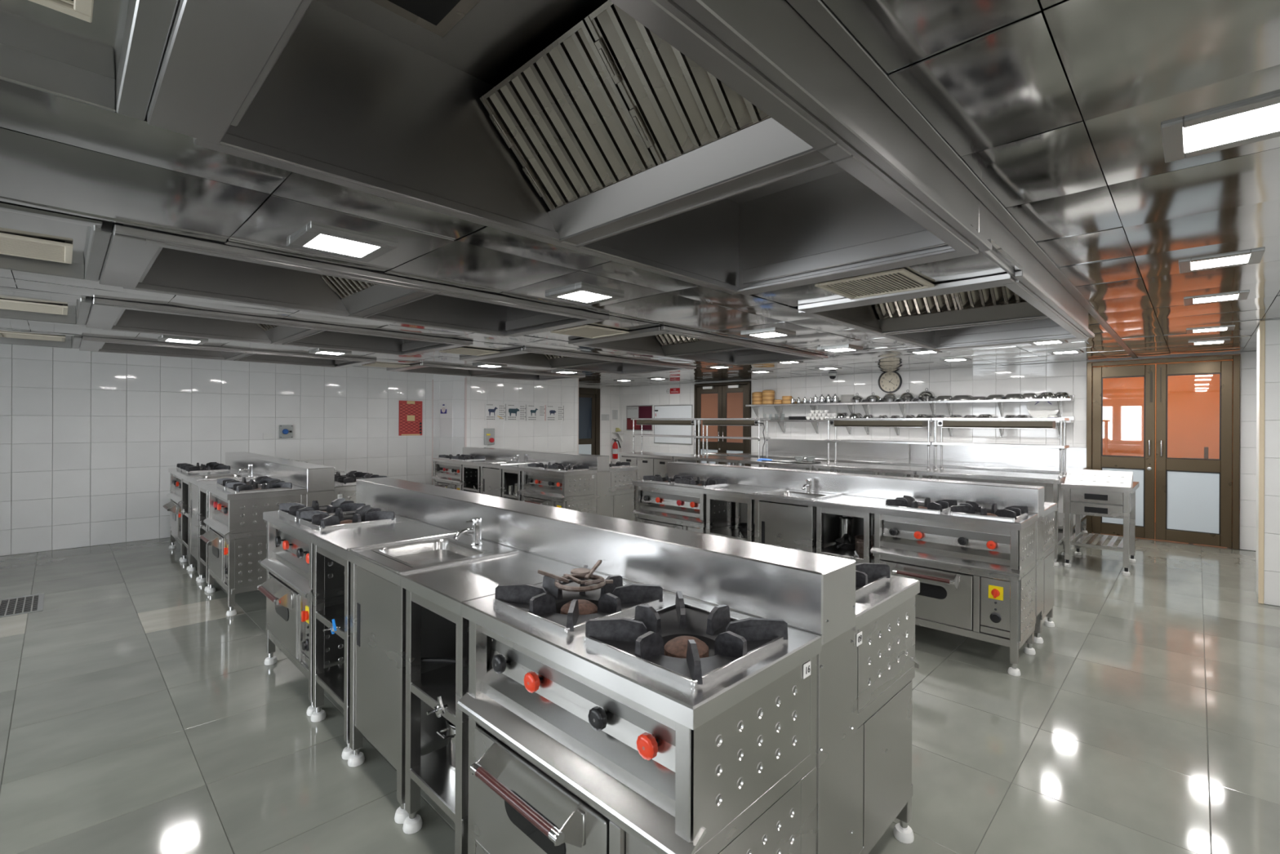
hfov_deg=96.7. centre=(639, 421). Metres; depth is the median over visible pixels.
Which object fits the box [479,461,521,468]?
countertop
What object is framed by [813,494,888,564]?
base cabinet
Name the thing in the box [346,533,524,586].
countertop
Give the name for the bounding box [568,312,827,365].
exhaust hood
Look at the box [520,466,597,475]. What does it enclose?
countertop
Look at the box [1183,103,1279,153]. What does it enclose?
diffuser
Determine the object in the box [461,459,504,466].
countertop
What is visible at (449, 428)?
wall column
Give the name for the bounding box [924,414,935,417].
pan
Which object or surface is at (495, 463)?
basin
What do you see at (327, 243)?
diffuser
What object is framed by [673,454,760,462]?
countertop
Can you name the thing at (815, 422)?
wall shelf
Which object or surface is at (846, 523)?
can
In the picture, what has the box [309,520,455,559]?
countertop
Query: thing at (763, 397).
basket
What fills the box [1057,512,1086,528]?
shelf
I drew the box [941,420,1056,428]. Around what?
heat lamp
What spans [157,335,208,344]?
recessed light
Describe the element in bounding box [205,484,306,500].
countertop
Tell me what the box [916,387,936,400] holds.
lidded dish
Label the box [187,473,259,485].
countertop
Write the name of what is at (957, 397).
pan
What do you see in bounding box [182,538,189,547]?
shelf
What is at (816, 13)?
trim
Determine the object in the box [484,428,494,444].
switch
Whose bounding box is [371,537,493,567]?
basin
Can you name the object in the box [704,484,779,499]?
countertop
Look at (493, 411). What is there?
poster
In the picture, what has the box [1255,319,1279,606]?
wall pillar
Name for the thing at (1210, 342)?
diffuser
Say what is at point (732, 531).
shelf
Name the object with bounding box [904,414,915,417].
pan
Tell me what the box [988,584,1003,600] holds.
switch plate
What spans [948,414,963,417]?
pan
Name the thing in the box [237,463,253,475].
faucet
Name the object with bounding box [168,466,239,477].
countertop
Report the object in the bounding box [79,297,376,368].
exhaust hood
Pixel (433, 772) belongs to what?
shelf
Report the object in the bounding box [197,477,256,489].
countertop
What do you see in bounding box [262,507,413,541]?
countertop
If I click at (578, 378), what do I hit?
trim
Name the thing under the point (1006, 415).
pan
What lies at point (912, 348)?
trim
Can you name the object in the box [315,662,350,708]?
shelf
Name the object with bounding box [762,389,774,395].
steamer
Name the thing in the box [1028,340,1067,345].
recessed light
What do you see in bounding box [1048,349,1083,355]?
recessed light
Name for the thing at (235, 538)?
gas range
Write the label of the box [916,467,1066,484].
countertop
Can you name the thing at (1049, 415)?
patterned bowl
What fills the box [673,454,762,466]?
countertop
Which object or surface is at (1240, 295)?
recessed light
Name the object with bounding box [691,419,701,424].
switch
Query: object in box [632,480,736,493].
countertop
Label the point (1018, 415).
pan
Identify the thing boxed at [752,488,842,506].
countertop
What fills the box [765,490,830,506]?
basin
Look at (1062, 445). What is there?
shelf
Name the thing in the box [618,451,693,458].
countertop
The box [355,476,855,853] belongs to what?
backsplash
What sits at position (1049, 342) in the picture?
diffuser
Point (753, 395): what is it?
basket
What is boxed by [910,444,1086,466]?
backsplash
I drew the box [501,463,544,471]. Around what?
countertop
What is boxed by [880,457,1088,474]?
countertop
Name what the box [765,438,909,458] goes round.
backsplash
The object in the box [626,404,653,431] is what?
notice board
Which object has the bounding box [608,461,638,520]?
gas range
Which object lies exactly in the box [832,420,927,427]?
heat lamp
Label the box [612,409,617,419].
paper
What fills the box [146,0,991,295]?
exhaust hood
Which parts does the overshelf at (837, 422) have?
post, post, post, post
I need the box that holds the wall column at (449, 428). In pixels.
[432,373,466,484]
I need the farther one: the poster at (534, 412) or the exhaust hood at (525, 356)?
the poster at (534, 412)
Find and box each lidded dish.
[850,392,864,402]
[864,392,881,402]
[881,391,898,401]
[898,389,916,401]
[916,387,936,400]
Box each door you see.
[578,387,599,454]
[693,381,751,466]
[1085,354,1239,549]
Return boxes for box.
[788,416,806,419]
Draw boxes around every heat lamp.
[636,420,697,425]
[702,420,762,426]
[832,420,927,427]
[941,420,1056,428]
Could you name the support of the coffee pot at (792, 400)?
on the wall shelf at (756, 407)
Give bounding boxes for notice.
[440,403,447,413]
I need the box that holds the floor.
[0,522,1279,853]
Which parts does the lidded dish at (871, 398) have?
lid, dish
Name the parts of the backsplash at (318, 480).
panel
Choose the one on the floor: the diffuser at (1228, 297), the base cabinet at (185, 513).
the base cabinet at (185, 513)
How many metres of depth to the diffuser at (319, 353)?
5.63 m
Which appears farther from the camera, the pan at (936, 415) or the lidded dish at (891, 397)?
the lidded dish at (891, 397)
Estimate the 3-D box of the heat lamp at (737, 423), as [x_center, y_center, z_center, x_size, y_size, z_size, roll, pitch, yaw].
[1.454,0.024,9.084,1.030,0.084,0.202,0,0,44]
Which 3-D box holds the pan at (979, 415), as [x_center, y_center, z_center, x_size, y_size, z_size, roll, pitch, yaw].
[5.024,-0.064,8.279,0.220,0.080,0.220,0,0,44]
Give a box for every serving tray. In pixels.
[760,458,796,462]
[789,460,821,463]
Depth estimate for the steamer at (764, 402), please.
10.71 m
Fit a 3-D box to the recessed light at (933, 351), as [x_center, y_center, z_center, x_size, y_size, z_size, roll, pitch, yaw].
[3.361,-0.826,6.719,0.308,0.024,0.308,0,0,44]
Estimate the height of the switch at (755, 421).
0.070 m
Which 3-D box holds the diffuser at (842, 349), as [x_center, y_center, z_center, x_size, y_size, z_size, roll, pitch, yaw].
[1.831,-0.658,5.207,0.208,0.006,0.208,0,0,44]
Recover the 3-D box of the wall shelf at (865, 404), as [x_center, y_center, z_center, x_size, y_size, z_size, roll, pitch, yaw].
[4.114,-0.216,9.185,1.230,0.300,0.300,0,0,44]
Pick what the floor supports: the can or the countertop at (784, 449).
the countertop at (784, 449)
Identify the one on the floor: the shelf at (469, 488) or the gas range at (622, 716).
the gas range at (622, 716)
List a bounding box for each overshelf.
[631,417,704,456]
[695,417,770,458]
[825,417,934,469]
[931,417,1069,477]
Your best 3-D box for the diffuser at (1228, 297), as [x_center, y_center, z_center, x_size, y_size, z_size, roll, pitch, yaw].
[3.821,-0.817,3.778,0.208,0.006,0.208,0,0,44]
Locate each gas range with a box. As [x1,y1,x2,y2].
[162,462,239,560]
[199,475,306,616]
[257,497,413,715]
[334,471,386,502]
[431,453,487,493]
[457,564,821,853]
[519,462,597,514]
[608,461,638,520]
[631,473,736,533]
[710,533,919,853]
[870,495,1038,675]
[1033,502,1057,643]
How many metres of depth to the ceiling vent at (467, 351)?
5.50 m
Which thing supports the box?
on the wall shelf at (815, 422)
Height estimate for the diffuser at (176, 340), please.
0.006 m
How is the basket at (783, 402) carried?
on the steamer at (784, 402)
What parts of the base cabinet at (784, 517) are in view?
leg, handle, door, leg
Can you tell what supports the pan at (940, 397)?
on the wall shelf at (1060, 401)
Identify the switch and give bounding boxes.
[223,547,227,555]
[301,610,308,622]
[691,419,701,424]
[754,420,764,424]
[829,420,834,425]
[937,420,942,426]
[991,588,999,598]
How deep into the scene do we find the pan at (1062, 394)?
7.58 m
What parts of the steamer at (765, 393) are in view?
lid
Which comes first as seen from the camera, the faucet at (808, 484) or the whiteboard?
the faucet at (808, 484)
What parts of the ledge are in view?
ledge frame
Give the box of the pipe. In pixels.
[315,603,350,639]
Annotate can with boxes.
[839,516,853,543]
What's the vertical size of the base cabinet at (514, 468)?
0.880 m
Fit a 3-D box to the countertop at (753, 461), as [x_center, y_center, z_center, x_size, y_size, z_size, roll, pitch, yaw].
[2.144,1.020,8.322,1.169,0.880,0.699,0,0,44]
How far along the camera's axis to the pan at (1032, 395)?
7.83 m
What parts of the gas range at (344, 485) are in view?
support arm, support arm, panel, support arm, support arm, support arm, support arm, support arm, support arm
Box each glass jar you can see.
[508,484,513,493]
[514,484,517,494]
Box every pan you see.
[835,413,848,417]
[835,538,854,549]
[848,413,862,417]
[862,414,875,417]
[878,415,888,417]
[889,415,901,417]
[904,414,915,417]
[915,414,926,417]
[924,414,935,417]
[935,395,952,400]
[935,414,946,417]
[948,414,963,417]
[951,395,973,400]
[963,414,977,417]
[970,396,986,399]
[977,414,993,417]
[986,394,1004,399]
[1004,393,1022,399]
[1004,414,1017,417]
[1016,414,1029,417]
[1022,392,1037,399]
[1037,391,1055,398]
[1053,391,1071,398]
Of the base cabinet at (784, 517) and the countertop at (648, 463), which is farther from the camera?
the countertop at (648, 463)
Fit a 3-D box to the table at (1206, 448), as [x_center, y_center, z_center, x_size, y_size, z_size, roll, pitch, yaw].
[7.468,0.909,7.449,0.560,1.150,0.500,0,0,44]
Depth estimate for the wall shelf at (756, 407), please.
10.27 m
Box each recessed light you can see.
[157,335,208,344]
[286,224,397,262]
[308,348,351,355]
[472,363,506,368]
[545,284,624,305]
[551,369,582,373]
[615,379,633,381]
[648,377,666,379]
[705,365,733,368]
[740,328,795,339]
[747,370,773,373]
[777,360,804,364]
[814,367,841,369]
[817,345,862,352]
[906,349,942,354]
[939,357,971,361]
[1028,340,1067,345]
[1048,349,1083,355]
[1160,93,1279,163]
[1178,248,1265,273]
[1183,290,1249,305]
[1186,325,1235,333]
[1188,338,1230,346]
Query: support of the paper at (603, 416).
attached to the wall at (609, 396)
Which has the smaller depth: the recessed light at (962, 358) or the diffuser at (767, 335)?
the diffuser at (767, 335)
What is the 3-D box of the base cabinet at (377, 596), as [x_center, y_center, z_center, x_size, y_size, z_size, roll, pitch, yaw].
[-0.869,0.938,2.409,0.549,1.016,0.527,0,0,44]
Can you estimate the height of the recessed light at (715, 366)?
0.024 m
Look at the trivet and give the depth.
1.73 m
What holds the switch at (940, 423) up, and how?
attached to the overshelf at (942, 422)
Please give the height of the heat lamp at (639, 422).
0.084 m
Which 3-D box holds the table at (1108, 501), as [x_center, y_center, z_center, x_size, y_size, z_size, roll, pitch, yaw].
[4.763,1.052,5.884,0.554,0.840,0.819,0,0,44]
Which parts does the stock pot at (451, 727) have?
handle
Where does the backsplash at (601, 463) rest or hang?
attached to the base cabinet at (471, 464)
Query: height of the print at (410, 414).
0.450 m
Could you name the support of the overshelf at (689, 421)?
on the countertop at (648, 463)
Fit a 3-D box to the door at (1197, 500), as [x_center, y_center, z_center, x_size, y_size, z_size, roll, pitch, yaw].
[6.456,0.352,7.092,1.400,2.255,0.149,0,0,44]
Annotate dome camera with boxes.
[828,373,836,378]
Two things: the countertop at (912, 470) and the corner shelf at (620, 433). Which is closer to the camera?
the countertop at (912, 470)
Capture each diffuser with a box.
[165,338,199,343]
[303,234,379,257]
[315,351,342,355]
[479,364,497,367]
[558,290,610,302]
[750,332,786,337]
[826,347,853,351]
[915,351,935,354]
[946,359,964,360]
[1035,341,1061,344]
[1054,351,1077,354]
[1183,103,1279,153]
[1191,254,1249,270]
[1193,294,1238,303]
[1193,327,1226,332]
[1194,341,1223,344]
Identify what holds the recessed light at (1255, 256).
in the ceiling
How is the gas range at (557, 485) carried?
on the floor
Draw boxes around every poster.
[398,400,422,435]
[484,403,506,420]
[506,404,526,420]
[526,404,545,420]
[546,404,563,420]
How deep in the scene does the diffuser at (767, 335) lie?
4.34 m
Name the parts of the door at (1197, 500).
panel, handle, handle, panel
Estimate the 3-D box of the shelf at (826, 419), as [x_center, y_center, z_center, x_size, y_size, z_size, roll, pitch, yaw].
[3.137,-0.031,7.466,1.360,0.030,0.300,0,0,44]
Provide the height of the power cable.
0.562 m
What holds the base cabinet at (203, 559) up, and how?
on the floor
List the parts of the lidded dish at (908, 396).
dish, lid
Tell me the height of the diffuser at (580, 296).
0.006 m
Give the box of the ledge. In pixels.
[705,452,736,465]
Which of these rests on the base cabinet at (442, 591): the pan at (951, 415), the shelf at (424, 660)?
the shelf at (424, 660)
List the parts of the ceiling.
panel, panel, panel, panel, panel, panel, panel, panel, panel, panel, panel, panel, panel, panel, panel, panel, panel, panel, panel, panel, panel, panel, panel, panel, panel, panel, panel, panel, panel, panel, panel, panel, panel, panel, panel, panel, panel, panel, panel, panel, panel, panel, panel, panel, panel, panel, panel, panel, panel, panel, panel, panel, panel, panel, panel, panel, panel, panel, panel, panel, panel, panel, panel, panel, panel, panel, panel, panel, panel, panel, panel, panel, panel, panel, panel, panel, panel, panel, panel, panel, panel, panel, panel, panel, panel, panel, panel, panel, panel, panel, panel, panel, panel, panel, panel, panel, panel, panel, panel, panel, panel, panel, panel, panel, panel, panel, panel, panel, panel, panel, panel, panel, panel, panel, panel, panel, panel, panel, panel, panel, panel, panel, panel, panel, panel, panel, panel, panel, panel, panel, panel, panel, panel, panel, panel, panel, panel, panel, panel, panel, panel, panel, panel, panel, panel, panel, panel, panel, panel, panel, panel, panel, panel, panel, panel, panel, panel, panel, panel, panel, panel, panel, panel, panel, panel, panel, panel, panel, panel, panel, panel, panel, panel, panel, panel, panel, panel, panel, panel, panel, panel, panel, panel, panel, panel, panel, panel, panel, panel, panel, panel, panel, panel, panel, panel, panel, panel, panel, panel, panel, panel, panel, panel, panel, panel, panel, panel, panel, panel, panel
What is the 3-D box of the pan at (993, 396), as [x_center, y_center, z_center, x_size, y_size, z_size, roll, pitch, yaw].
[5.126,-0.349,8.181,0.260,0.070,0.260,0,0,44]
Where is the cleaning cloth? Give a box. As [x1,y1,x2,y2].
[756,457,772,460]
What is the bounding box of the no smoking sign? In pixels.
[666,387,679,393]
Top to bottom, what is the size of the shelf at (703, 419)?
0.030 m
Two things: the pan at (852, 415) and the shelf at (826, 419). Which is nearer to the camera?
the shelf at (826, 419)
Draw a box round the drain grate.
[0,593,44,617]
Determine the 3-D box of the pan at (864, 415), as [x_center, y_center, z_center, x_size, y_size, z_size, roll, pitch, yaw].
[3.810,-0.072,9.468,0.200,0.085,0.200,0,0,44]
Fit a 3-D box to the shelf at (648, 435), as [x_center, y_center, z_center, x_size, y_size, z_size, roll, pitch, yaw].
[0.477,0.252,10.068,1.520,0.030,0.300,0,0,44]
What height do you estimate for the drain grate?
0.004 m
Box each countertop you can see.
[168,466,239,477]
[180,470,248,480]
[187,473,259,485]
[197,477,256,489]
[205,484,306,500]
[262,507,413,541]
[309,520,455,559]
[334,483,355,491]
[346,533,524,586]
[400,551,582,616]
[432,457,487,464]
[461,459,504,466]
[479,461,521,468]
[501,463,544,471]
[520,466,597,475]
[608,466,638,471]
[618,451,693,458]
[618,451,697,480]
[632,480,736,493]
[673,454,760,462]
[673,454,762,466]
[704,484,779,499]
[728,438,909,476]
[728,451,908,464]
[739,458,834,471]
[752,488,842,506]
[813,462,932,478]
[813,494,888,513]
[853,574,919,631]
[871,503,1038,530]
[880,444,1088,546]
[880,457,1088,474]
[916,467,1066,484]
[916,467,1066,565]
[1043,502,1057,516]
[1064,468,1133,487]
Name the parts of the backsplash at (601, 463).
panel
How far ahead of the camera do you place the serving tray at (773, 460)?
8.35 m
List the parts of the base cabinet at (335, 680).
leg, rail, leg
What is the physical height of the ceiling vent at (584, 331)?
0.012 m
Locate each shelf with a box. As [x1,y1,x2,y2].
[182,509,188,517]
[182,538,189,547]
[200,522,208,530]
[200,555,208,565]
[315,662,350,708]
[409,746,468,822]
[410,663,468,725]
[421,657,455,663]
[463,485,480,491]
[503,492,521,498]
[612,431,626,441]
[631,417,702,420]
[631,434,697,437]
[695,417,770,420]
[695,435,770,439]
[709,524,754,540]
[745,400,854,417]
[764,417,851,434]
[821,543,874,563]
[825,417,931,420]
[825,439,934,444]
[853,398,936,417]
[864,417,933,435]
[931,417,1069,420]
[931,441,1069,448]
[933,395,1074,417]
[933,416,1074,438]
[1055,533,1064,546]
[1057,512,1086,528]
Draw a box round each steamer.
[751,391,762,397]
[751,396,762,400]
[751,400,762,404]
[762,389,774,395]
[762,395,774,399]
[762,400,773,404]
[773,399,782,404]
[782,395,792,399]
[782,400,791,404]
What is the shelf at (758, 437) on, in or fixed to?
attached to the overshelf at (706, 421)
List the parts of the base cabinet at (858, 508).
leg, rail, panel, leg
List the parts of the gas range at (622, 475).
rail, panel, panel, support arm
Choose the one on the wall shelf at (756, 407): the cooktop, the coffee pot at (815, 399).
the coffee pot at (815, 399)
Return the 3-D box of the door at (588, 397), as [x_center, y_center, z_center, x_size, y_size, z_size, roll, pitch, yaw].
[-1.282,0.319,13.167,0.150,2.250,0.830,0,0,44]
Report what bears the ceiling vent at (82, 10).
in the ceiling
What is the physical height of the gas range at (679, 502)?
0.936 m
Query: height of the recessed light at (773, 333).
0.024 m
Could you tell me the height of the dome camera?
0.100 m
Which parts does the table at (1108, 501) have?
leg, leg, handle, handle, shelf rail, drawer, drawer, leg, leg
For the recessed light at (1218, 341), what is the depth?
5.79 m
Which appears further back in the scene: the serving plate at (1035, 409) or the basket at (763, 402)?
the basket at (763, 402)
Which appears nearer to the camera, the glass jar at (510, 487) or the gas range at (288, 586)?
the gas range at (288, 586)
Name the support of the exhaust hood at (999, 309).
attached to the ceiling
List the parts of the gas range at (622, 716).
panel, leg, knob, support arm, handle, knob, oven door, support arm, support arm, frame, support arm, control panel, support arm, knob, support arm, support arm, support arm, support arm, switch panel, knob, support arm, support arm, support arm, leg, support arm, support arm, support arm, rail, panel, support arm, panel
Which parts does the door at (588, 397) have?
panel, pane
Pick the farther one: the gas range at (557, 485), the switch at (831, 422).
the switch at (831, 422)
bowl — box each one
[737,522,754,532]
[794,456,804,462]
[805,456,815,462]
[1047,414,1057,417]
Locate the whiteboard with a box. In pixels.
[653,404,692,444]
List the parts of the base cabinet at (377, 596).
leg, handle, door, leg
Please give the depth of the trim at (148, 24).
1.18 m
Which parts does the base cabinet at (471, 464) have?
leg, rail, leg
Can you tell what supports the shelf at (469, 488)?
attached to the base cabinet at (471, 464)
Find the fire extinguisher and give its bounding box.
[612,438,621,458]
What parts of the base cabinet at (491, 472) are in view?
leg, door, leg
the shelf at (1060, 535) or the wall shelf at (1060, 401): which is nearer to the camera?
the shelf at (1060, 535)
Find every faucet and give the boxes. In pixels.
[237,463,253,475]
[453,517,482,545]
[511,453,519,462]
[801,478,812,493]
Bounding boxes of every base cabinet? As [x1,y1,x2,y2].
[178,470,248,569]
[187,463,260,581]
[195,477,256,591]
[309,520,455,759]
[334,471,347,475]
[346,517,524,823]
[400,551,582,853]
[461,459,504,493]
[479,453,528,500]
[501,463,544,501]
[704,484,779,542]
[752,478,842,553]
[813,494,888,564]
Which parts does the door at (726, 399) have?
pane, panel, pane, panel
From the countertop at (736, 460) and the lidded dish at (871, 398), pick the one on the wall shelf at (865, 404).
the lidded dish at (871, 398)
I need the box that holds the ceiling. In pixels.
[0,0,1279,386]
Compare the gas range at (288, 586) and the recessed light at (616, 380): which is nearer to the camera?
the gas range at (288, 586)
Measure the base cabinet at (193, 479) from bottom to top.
1.016 m
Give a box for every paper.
[600,413,608,420]
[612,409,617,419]
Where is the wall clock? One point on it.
(888, 381)
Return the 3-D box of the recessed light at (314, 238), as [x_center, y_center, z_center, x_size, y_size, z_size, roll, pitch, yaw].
[-1.138,-0.678,2.173,0.308,0.024,0.308,0,0,44]
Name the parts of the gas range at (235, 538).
handle, leg, knob, oven door, knob, control panel, knob, thermostat knob, support arm, switch panel, support arm, leg, support arm, frame, support arm, support arm, support arm, support arm, rail, panel, support arm, support arm, support arm, support arm, panel, support arm, support arm, support arm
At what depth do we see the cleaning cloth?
8.40 m
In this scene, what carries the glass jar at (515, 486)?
on the base cabinet at (514, 468)
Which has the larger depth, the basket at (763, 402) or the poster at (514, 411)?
the basket at (763, 402)
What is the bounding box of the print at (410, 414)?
[400,404,420,431]
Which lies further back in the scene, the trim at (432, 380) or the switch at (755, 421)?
the trim at (432, 380)
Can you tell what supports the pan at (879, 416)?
on the wall shelf at (867, 428)
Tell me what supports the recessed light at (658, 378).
in the ceiling
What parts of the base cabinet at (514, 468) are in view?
leg, rail, leg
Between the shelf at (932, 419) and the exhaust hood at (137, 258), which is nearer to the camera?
the exhaust hood at (137, 258)
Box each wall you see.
[0,343,433,555]
[466,376,577,453]
[578,384,619,463]
[619,351,1257,551]
[1096,355,1231,522]
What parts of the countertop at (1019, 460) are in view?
leg, leg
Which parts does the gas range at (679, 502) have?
leg, knob, support arm, knob, support arm, oven door, frame, control panel, knob, support arm, support arm, support arm, knob, switch panel, support arm, leg, support arm, support arm, support arm, rail, panel, support arm, panel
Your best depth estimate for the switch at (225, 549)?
4.28 m
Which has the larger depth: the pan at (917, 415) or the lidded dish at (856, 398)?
the lidded dish at (856, 398)
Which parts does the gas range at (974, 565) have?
panel, leg, knob, support arm, support arm, support arm, support arm, knob, handle, oven door, support arm, support arm, support arm, control panel, support arm, frame, knob, support arm, support arm, support arm, support arm, knob, support arm, switch panel, thermostat knob, support arm, support arm, leg, support arm, rail, panel, panel, leg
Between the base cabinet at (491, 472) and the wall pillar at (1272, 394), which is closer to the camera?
the wall pillar at (1272, 394)
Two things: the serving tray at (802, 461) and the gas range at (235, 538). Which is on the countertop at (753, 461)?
the serving tray at (802, 461)
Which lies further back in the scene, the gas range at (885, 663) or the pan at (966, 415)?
the pan at (966, 415)
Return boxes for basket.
[751,394,762,397]
[762,392,774,395]
[762,396,774,399]
[762,400,773,403]
[782,400,791,403]
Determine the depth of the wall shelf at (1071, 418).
8.00 m
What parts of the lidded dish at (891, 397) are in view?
lid, dish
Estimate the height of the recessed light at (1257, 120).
0.024 m
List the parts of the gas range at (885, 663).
support arm, support arm, frame, rail, panel, panel, leg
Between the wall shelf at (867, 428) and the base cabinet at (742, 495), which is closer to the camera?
the base cabinet at (742, 495)
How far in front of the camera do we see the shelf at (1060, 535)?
6.01 m
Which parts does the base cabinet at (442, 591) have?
leg, rail, leg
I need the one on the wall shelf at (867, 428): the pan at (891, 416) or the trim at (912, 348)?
the pan at (891, 416)
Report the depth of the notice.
9.26 m
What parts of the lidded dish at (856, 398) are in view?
lid, dish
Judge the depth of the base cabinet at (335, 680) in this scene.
2.73 m
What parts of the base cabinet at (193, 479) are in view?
leg, door, leg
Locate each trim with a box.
[0,0,179,348]
[431,379,433,484]
[464,377,466,446]
[577,377,578,453]
[589,347,920,375]
[786,0,1137,358]
[978,200,1018,279]
[1257,320,1265,604]
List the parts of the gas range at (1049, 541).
leg, frame, rail, panel, panel, leg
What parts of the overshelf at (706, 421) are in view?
post, post, post, post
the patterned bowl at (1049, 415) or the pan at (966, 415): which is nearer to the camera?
the patterned bowl at (1049, 415)
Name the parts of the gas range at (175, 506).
handle, leg, oven door, frame, control panel, leg, support arm, panel, panel, support arm, support arm, support arm, support arm, support arm, support arm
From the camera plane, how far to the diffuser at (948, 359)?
7.54 m
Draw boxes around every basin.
[200,474,248,479]
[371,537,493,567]
[488,462,520,469]
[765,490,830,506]
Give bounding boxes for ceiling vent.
[0,232,73,263]
[0,298,67,315]
[0,331,65,342]
[27,0,93,22]
[361,362,409,368]
[439,346,499,355]
[550,324,628,338]
[814,268,934,299]
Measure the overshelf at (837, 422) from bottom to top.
0.630 m
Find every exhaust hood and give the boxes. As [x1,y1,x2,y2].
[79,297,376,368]
[86,226,473,355]
[98,224,608,337]
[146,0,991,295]
[386,339,585,381]
[459,346,696,374]
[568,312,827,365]
[797,240,1094,350]
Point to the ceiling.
(1060, 108)
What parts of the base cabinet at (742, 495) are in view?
leg, rail, leg, panel, leg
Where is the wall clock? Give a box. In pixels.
[878,371,902,393]
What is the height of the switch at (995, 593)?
0.053 m
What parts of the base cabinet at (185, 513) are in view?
leg, leg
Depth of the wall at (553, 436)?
9.83 m
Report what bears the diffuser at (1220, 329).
attached to the recessed light at (1228, 327)
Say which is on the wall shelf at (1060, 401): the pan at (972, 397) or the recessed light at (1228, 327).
the pan at (972, 397)
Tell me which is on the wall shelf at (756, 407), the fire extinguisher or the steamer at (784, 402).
the steamer at (784, 402)
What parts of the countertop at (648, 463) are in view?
door, door, door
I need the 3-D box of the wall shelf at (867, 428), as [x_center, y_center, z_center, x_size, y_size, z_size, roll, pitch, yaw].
[4.112,0.074,9.185,1.230,0.300,0.300,0,0,44]
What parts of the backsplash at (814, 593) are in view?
panel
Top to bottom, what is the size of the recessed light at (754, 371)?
0.024 m
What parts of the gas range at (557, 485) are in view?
leg, support arm, handle, oven door, frame, control panel, support arm, switch panel, support arm, support arm, leg, rail, panel, panel, support arm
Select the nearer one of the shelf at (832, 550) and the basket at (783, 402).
the shelf at (832, 550)
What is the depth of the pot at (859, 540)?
4.08 m
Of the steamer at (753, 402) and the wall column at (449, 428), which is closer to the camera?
the wall column at (449, 428)
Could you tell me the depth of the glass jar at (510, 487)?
7.28 m
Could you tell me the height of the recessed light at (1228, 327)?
0.024 m
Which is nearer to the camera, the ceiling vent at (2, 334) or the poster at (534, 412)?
the ceiling vent at (2, 334)
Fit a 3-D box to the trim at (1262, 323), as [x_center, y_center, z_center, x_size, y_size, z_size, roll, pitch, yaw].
[5.038,0.328,4.611,0.030,2.290,0.040,0,0,44]
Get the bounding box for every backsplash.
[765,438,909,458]
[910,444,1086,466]
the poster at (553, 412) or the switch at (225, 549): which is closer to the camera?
the switch at (225, 549)
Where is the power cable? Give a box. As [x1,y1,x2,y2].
[757,422,764,457]
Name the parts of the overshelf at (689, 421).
post, post, post, post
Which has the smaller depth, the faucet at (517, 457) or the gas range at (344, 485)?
the gas range at (344, 485)
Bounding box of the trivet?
[537,560,613,591]
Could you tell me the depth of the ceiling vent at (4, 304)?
3.70 m
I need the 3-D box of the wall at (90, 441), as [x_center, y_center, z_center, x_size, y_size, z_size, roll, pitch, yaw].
[-5.881,0.123,6.987,0.160,2.600,6.960,0,0,44]
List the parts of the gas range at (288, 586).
panel, leg, handle, knob, oven door, knob, frame, control panel, support arm, support arm, knob, thermostat knob, support arm, switch panel, knob, leg, support arm, support arm, support arm, rail, panel, support arm, support arm, panel, support arm, support arm, support arm, support arm, support arm, support arm, support arm, support arm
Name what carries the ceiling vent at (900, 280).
in the ceiling
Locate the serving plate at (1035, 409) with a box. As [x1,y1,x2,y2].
[1026,392,1058,417]
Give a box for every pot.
[436,718,455,768]
[789,398,795,404]
[811,394,819,403]
[818,394,825,403]
[826,394,831,403]
[832,393,838,402]
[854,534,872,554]
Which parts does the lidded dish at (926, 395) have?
dish, lid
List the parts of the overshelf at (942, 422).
post, post, post, post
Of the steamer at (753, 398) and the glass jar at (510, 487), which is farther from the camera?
the steamer at (753, 398)
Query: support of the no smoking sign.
attached to the wall at (1070, 377)
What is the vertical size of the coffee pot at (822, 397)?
0.156 m
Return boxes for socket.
[279,425,293,438]
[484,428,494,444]
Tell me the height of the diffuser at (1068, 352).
0.006 m
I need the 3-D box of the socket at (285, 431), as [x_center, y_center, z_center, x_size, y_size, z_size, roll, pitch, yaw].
[-4.874,0.138,7.841,0.085,0.180,0.160,0,0,44]
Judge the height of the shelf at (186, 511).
0.032 m
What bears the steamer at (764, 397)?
on the steamer at (764, 402)
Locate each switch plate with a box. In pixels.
[305,605,309,622]
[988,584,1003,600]
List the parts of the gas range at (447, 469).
leg, handle, oven door, frame, control panel, leg, rail, panel, panel, support arm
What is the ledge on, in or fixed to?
on the floor
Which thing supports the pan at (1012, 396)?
on the wall shelf at (1060, 401)
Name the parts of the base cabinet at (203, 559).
leg, rail, leg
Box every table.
[1061,481,1139,575]
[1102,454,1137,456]
[1181,446,1219,459]

